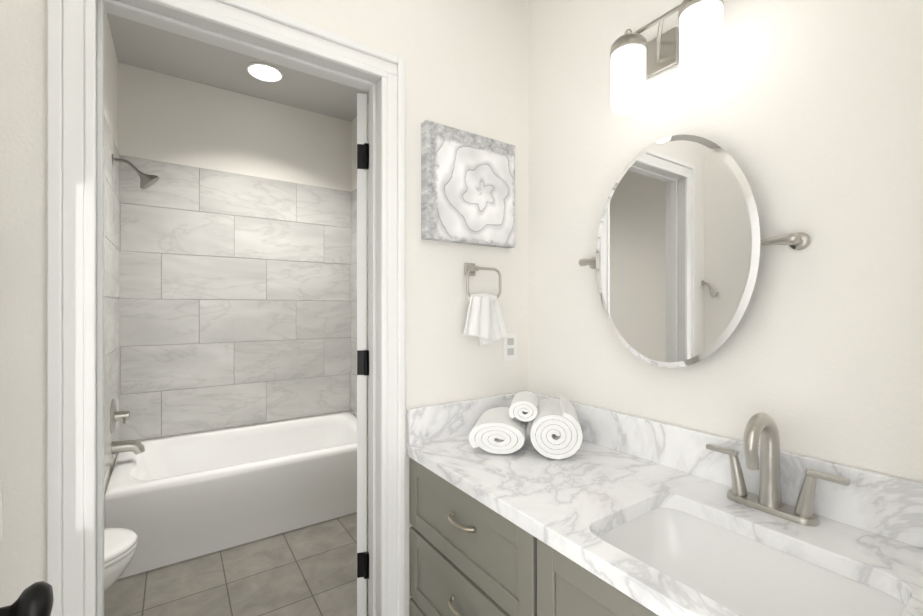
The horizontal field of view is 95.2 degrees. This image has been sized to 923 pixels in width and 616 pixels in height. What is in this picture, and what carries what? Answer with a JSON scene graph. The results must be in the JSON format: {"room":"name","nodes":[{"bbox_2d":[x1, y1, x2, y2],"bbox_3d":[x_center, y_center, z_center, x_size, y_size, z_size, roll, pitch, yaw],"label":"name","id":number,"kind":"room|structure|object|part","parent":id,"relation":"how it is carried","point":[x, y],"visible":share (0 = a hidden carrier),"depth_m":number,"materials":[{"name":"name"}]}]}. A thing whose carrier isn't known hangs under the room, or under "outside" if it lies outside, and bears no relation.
{"room":"bathroom","nodes":[
{"label":"bathroom","id":0,"kind":"room"},
{"bbox_2d":[104,12,118,496],"bbox_3d":[-2.041,-0.110,2.362,0.131,2.950,0.777,0,0,-34],"label":"wall","id":1,"kind":"structure","parent":0,"point":[111,281],"depth_m":2.36,"materials":[{"name":"white paint"}]},
{"bbox_2d":[110,154,158,453],"bbox_3d":[-1.904,-0.013,2.465,0.216,1.733,0.196,0,0,-34],"label":"fittings","id":2,"kind":"object","parent":1,"relation":"attached to","point":[134,446],"visible":1,"depth_m":2.42,"materials":[{"name":"silver metal"}]},
{"bbox_3d":[-1.941,-0.824,2.440,0.127,0.070,0.018,0,0,-34],"label":"shower wallmount arm","id":3,"kind":"part","parent":2,"relation":"part of"},
{"bbox_2d":[110,399,129,433],"bbox_3d":[-1.960,0.620,2.426,0.080,0.196,0.196,0,0,-34],"label":"tub valve","id":4,"kind":"object","parent":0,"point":[115,415],"depth_m":2.40,"materials":[{"name":"silver metal"}]},
{"bbox_2d":[112,440,144,453],"bbox_3d":[-1.931,0.808,2.446,0.150,0.091,0.072,0,0,-34],"label":"tub spout","id":5,"kind":"object","parent":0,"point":[137,447],"depth_m":2.42,"materials":[{"name":"silver metal"}]},
{"bbox_2d":[104,512,356,615],"bbox_3d":[-0.475,1.415,1.084,2.285,0.100,4.890,0,0,-34],"label":"floor","id":6,"kind":"structure","parent":0,"point":[310,570],"depth_m":2.10,"materials":[{"name":"tile"}]},
{"bbox_2d":[104,528,137,591],"bbox_3d":[-1.595,0.974,1.519,0.677,0.782,0.450,0,0,-34],"label":"toilet","id":7,"kind":"object","parent":6,"relation":"on","point":[120,544],"visible":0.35,"depth_m":1.63,"materials":[{"name":"white ceramic"}]},
{"bbox_3d":[-1.547,1.165,1.552,0.549,0.400,0.366,0,0,-34],"label":"bowl","id":8,"kind":"part","parent":7,"relation":"part of","materials":[{"name":"white ceramic"}]},
{"bbox_3d":[-1.508,0.938,1.579,0.466,0.050,0.376,0,0,-34],"label":"seat lid","id":9,"kind":"part","parent":7,"relation":"part of","materials":[{"name":"white ceramic"}]},
{"bbox_2d":[104,412,356,578],"bbox_3d":[-1.355,1.119,2.824,1.523,0.493,0.759,0,0,-34],"label":"bathtub","id":10,"kind":"object","parent":6,"relation":"on","point":[170,500],"visible":0.81,"depth_m":2.53,"materials":[{"name":"white ceramic"}]},
{"bbox_2d":[407,391,922,615],"bbox_3d":[0.380,0.803,1.107,0.598,1.123,1.224,0,0,-34],"label":"bathroom vanity","id":11,"kind":"object","parent":6,"relation":"on","point":[526,503],"visible":1,"depth_m":1.01,"materials":[{"name":"grey stone"}]},
{"bbox_3d":[-0.002,1.123,1.211,0.018,0.236,0.608,0,0,-34],"label":"drawer","id":12,"kind":"part","parent":11,"relation":"part of","materials":[{"name":"grey wood"}]},
{"bbox_3d":[-0.010,0.845,1.177,0.031,0.009,0.112,0,0,-34],"label":"drawer pull","id":13,"kind":"part","parent":11,"relation":"part of","materials":[{"name":"beige"}]},
{"bbox_3d":[-0.002,0.875,1.211,0.018,0.235,0.608,0,0,-34],"label":"drawer","id":14,"kind":"part","parent":11,"relation":"part of","materials":[{"name":"grey wood"}]},
{"bbox_3d":[-0.010,0.601,1.177,0.031,0.009,0.112,0,0,-34],"label":"drawer pull","id":15,"kind":"part","parent":11,"relation":"part of","materials":[{"name":"beige"}]},
{"bbox_3d":[-0.002,0.631,1.211,0.018,0.230,0.608,0,0,-34],"label":"drawer","id":16,"kind":"part","parent":11,"relation":"part of","materials":[{"name":"grey wood"}]},
{"bbox_3d":[0.257,0.878,0.831,0.018,0.725,0.287,0,0,-34],"label":"door","id":17,"kind":"part","parent":11,"relation":"part of","materials":[{"name":"grey wood"}]},
{"bbox_2d":[597,508,905,615],"bbox_3d":[0.520,0.589,0.817,0.390,0.151,0.512,0,0,-34],"label":"sink","id":18,"kind":"object","parent":11,"relation":"in","point":[746,573],"depth_m":0.94,"materials":[{"name":"white ceramic"}]},
{"bbox_2d":[706,413,849,525],"bbox_3d":[0.693,0.358,0.972,0.148,0.233,0.284,0,0,-34],"label":"faucet","id":19,"kind":"object","parent":11,"relation":"on","point":[740,506],"depth_m":0.98,"materials":[{"name":"silver metal"}]},
{"bbox_2d":[118,62,350,440],"bbox_3d":[-1.863,-0.109,3.020,2.165,2.950,0.128,0,0,-34],"label":"wall","id":20,"kind":"structure","parent":0,"point":[175,121],"depth_m":3.06,"materials":[{"name":"grey tile"}]},
{"bbox_2d":[119,155,350,439],"bbox_3d":[-1.573,-0.059,3.146,1.545,1.854,0.004,0,0,-34],"label":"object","id":21,"kind":"structure","parent":20,"relation":"attached to","point":[214,299],"depth_m":2.99,"materials":[{"name":"grey"}]},
{"bbox_2d":[107,13,367,121],"bbox_3d":[-0.821,-1.635,1.594,2.285,0.100,3.660,0,0,-34],"label":"ceiling","id":22,"kind":"structure","parent":0,"point":[145,46],"depth_m":2.80,"materials":[{"name":"grey paint"}]},
{"bbox_2d":[246,62,282,81],"bbox_3d":[-1.317,-1.573,2.823,0.224,0.020,0.224,0,0,-34],"label":"recessed light","id":23,"kind":"object","parent":22,"relation":"in","point":[264,72],"visible":1,"depth_m":2.80,"materials":[{"name":"white"}]},
{"bbox_2d":[0,0,527,615],"bbox_3d":[-0.645,-0.110,1.229,2.165,2.950,0.120,0,0,-34],"label":"wall","id":24,"kind":"structure","parent":0,"point":[466,65],"depth_m":1.47,"materials":[{"name":"white paint"}]},
{"bbox_2d":[0,481,2,540],"bbox_3d":[-1.024,0.440,0.891,0.072,0.130,0.010,0,0,-34],"label":"switch plate","id":25,"kind":"object","parent":24,"relation":"attached to","point":[1,510],"visible":1,"depth_m":0.91,"materials":[{"name":"white plastic"}]},
{"bbox_2d":[47,0,404,615],"bbox_3d":[-0.605,0.285,1.256,0.773,2.160,0.120,0,0,-34],"label":"door frame","id":26,"kind":"structure","parent":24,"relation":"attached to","point":[149,13],"depth_m":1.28,"materials":[{"name":"white wood"}]},
{"bbox_2d":[357,93,367,615],"bbox_3d":[-0.393,0.291,1.869,0.105,2.124,0.740,0,0,-11],"label":"door","id":27,"kind":"structure","parent":26,"relation":"attached to","point":[362,357],"depth_m":1.51,"materials":[{"name":"white wood"}]},
{"bbox_2d":[407,392,518,445],"bbox_3d":[0.044,0.412,1.607,0.551,0.125,0.020,0,0,-34],"label":"backsplash","id":28,"kind":"structure","parent":24,"relation":"attached to","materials":[{"name":"stone"}]},
{"bbox_2d":[421,120,514,247],"bbox_3d":[0.037,-0.450,1.596,0.412,0.412,0.036,0,0,-34],"label":"canvas art","id":29,"kind":"object","parent":24,"relation":"attached to","point":[467,187],"visible":1,"depth_m":1.56},
{"bbox_2d":[464,263,507,345],"bbox_3d":[0.083,-0.013,1.603,0.225,0.317,0.079,0,0,-34],"label":"towel ring","id":30,"kind":"object","parent":24,"relation":"attached to","point":[485,324],"visible":1,"depth_m":1.57,"materials":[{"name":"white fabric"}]},
{"bbox_3d":[0.033,-0.148,1.611,0.048,0.048,0.008,0,0,-34],"label":"plate","id":31,"kind":"part","parent":30,"relation":"part of","materials":[{"name":"silver metal"}]},
{"bbox_3d":[0.046,-0.148,1.591,0.018,0.018,0.041,0,0,-34],"label":"post","id":32,"kind":"part","parent":30,"relation":"part of","materials":[{"name":"silver metal"}]},
{"bbox_2d":[464,296,491,339],"bbox_3d":[0.059,0.040,1.558,0.140,0.167,0.034,0,0,-34],"label":"towel","id":33,"kind":"object","parent":30,"relation":"hanging from","point":[479,316],"depth_m":1.56,"materials":[{"name":"white fabric"}]},
{"bbox_2d":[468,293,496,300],"bbox_3d":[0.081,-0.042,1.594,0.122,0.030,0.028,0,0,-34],"label":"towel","id":34,"kind":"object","parent":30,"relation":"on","point":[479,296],"depth_m":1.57,"materials":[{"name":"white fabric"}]},
{"bbox_2d":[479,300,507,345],"bbox_3d":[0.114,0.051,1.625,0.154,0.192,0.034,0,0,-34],"label":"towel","id":35,"kind":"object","parent":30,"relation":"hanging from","point":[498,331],"depth_m":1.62,"materials":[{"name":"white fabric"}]},
{"bbox_2d":[503,332,516,360],"bbox_3d":[0.200,0.158,1.724,0.070,0.116,0.008,0,0,-34],"label":"electrical outlet plate","id":36,"kind":"object","parent":24,"relation":"attached to","point":[510,347],"visible":0.94,"depth_m":1.72,"materials":[{"name":"white plastic"}]},
{"bbox_2d":[508,338,513,344],"bbox_3d":[0.201,0.137,1.722,0.034,0.028,0.001,0,0,-34],"label":"socket","id":37,"kind":"object","parent":36,"relation":"attached to","point":[510,340],"depth_m":1.72,"materials":[{"name":"grey plastic"}]},
{"bbox_2d":[508,348,513,354],"bbox_3d":[0.201,0.179,1.722,0.034,0.028,0.001,0,0,-34],"label":"socket","id":38,"kind":"object","parent":36,"relation":"attached to","point":[510,350],"depth_m":1.72,"materials":[{"name":"grey plastic"}]},
{"bbox_2d":[351,0,922,482],"bbox_3d":[0.071,-0.110,2.200,0.128,2.950,3.660,0,0,-34],"label":"wall","id":39,"kind":"structure","parent":0,"point":[807,114],"depth_m":1.05,"materials":[{"name":"white paint"}]},
{"bbox_2d":[610,0,724,114],"bbox_3d":[0.585,-0.713,1.187,0.176,0.244,0.313,0,0,-34],"label":"sconce","id":40,"kind":"object","parent":39,"relation":"attached to","point":[637,59],"visible":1,"depth_m":1.20,"materials":[{"name":"white glass"}]},
{"bbox_3d":[0.496,-0.675,1.253,0.097,0.168,0.097,0,0,-34],"label":"lamp shade","id":41,"kind":"part","parent":40,"relation":"part of","materials":[{"name":"white glass"}]},
{"bbox_3d":[0.579,-0.782,1.229,0.118,0.054,0.086,0,0,-34],"label":"arm","id":42,"kind":"part","parent":40,"relation":"part of"},
{"bbox_3d":[0.614,-0.675,1.080,0.097,0.168,0.097,0,0,-34],"label":"lamp shade","id":43,"kind":"part","parent":40,"relation":"part of","materials":[{"name":"white glass"}]},
{"bbox_2d":[578,135,809,367],"bbox_3d":[0.614,-0.160,1.238,0.070,0.666,0.641,0,0,-34],"label":"oval mirror","id":44,"kind":"object","parent":39,"relation":"attached to","point":[675,262],"visible":1,"depth_m":1.18,"materials":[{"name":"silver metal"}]},
{"bbox_3d":[0.442,-0.160,1.452,0.026,0.027,0.088,0,0,-34],"label":"bracket arm","id":45,"kind":"part","parent":44,"relation":"part of"},
{"bbox_3d":[0.749,-0.160,1.000,0.026,0.027,0.088,0,0,-34],"label":"bracket arm","id":46,"kind":"part","parent":44,"relation":"part of"},
{"bbox_2d":[528,391,922,548],"bbox_3d":[0.618,0.412,1.270,0.020,0.125,1.224,0,0,-34],"label":"backsplash","id":47,"kind":"structure","parent":39,"relation":"attached to","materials":[{"name":"stone"}]},
{"bbox_3d":[-0.270,-0.111,-0.173,0.120,2.950,0.120,0,0,-34],"label":"wall","id":48,"kind":"structure","parent":0,"visible":0},
{"bbox_2d":[0,581,53,615],"bbox_3d":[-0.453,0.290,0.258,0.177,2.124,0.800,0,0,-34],"label":"door knob","id":49,"kind":"object","parent":48,"relation":"in","point":[35,599],"depth_m":0.56,"materials":[{"name":"black metal"}]}
]}

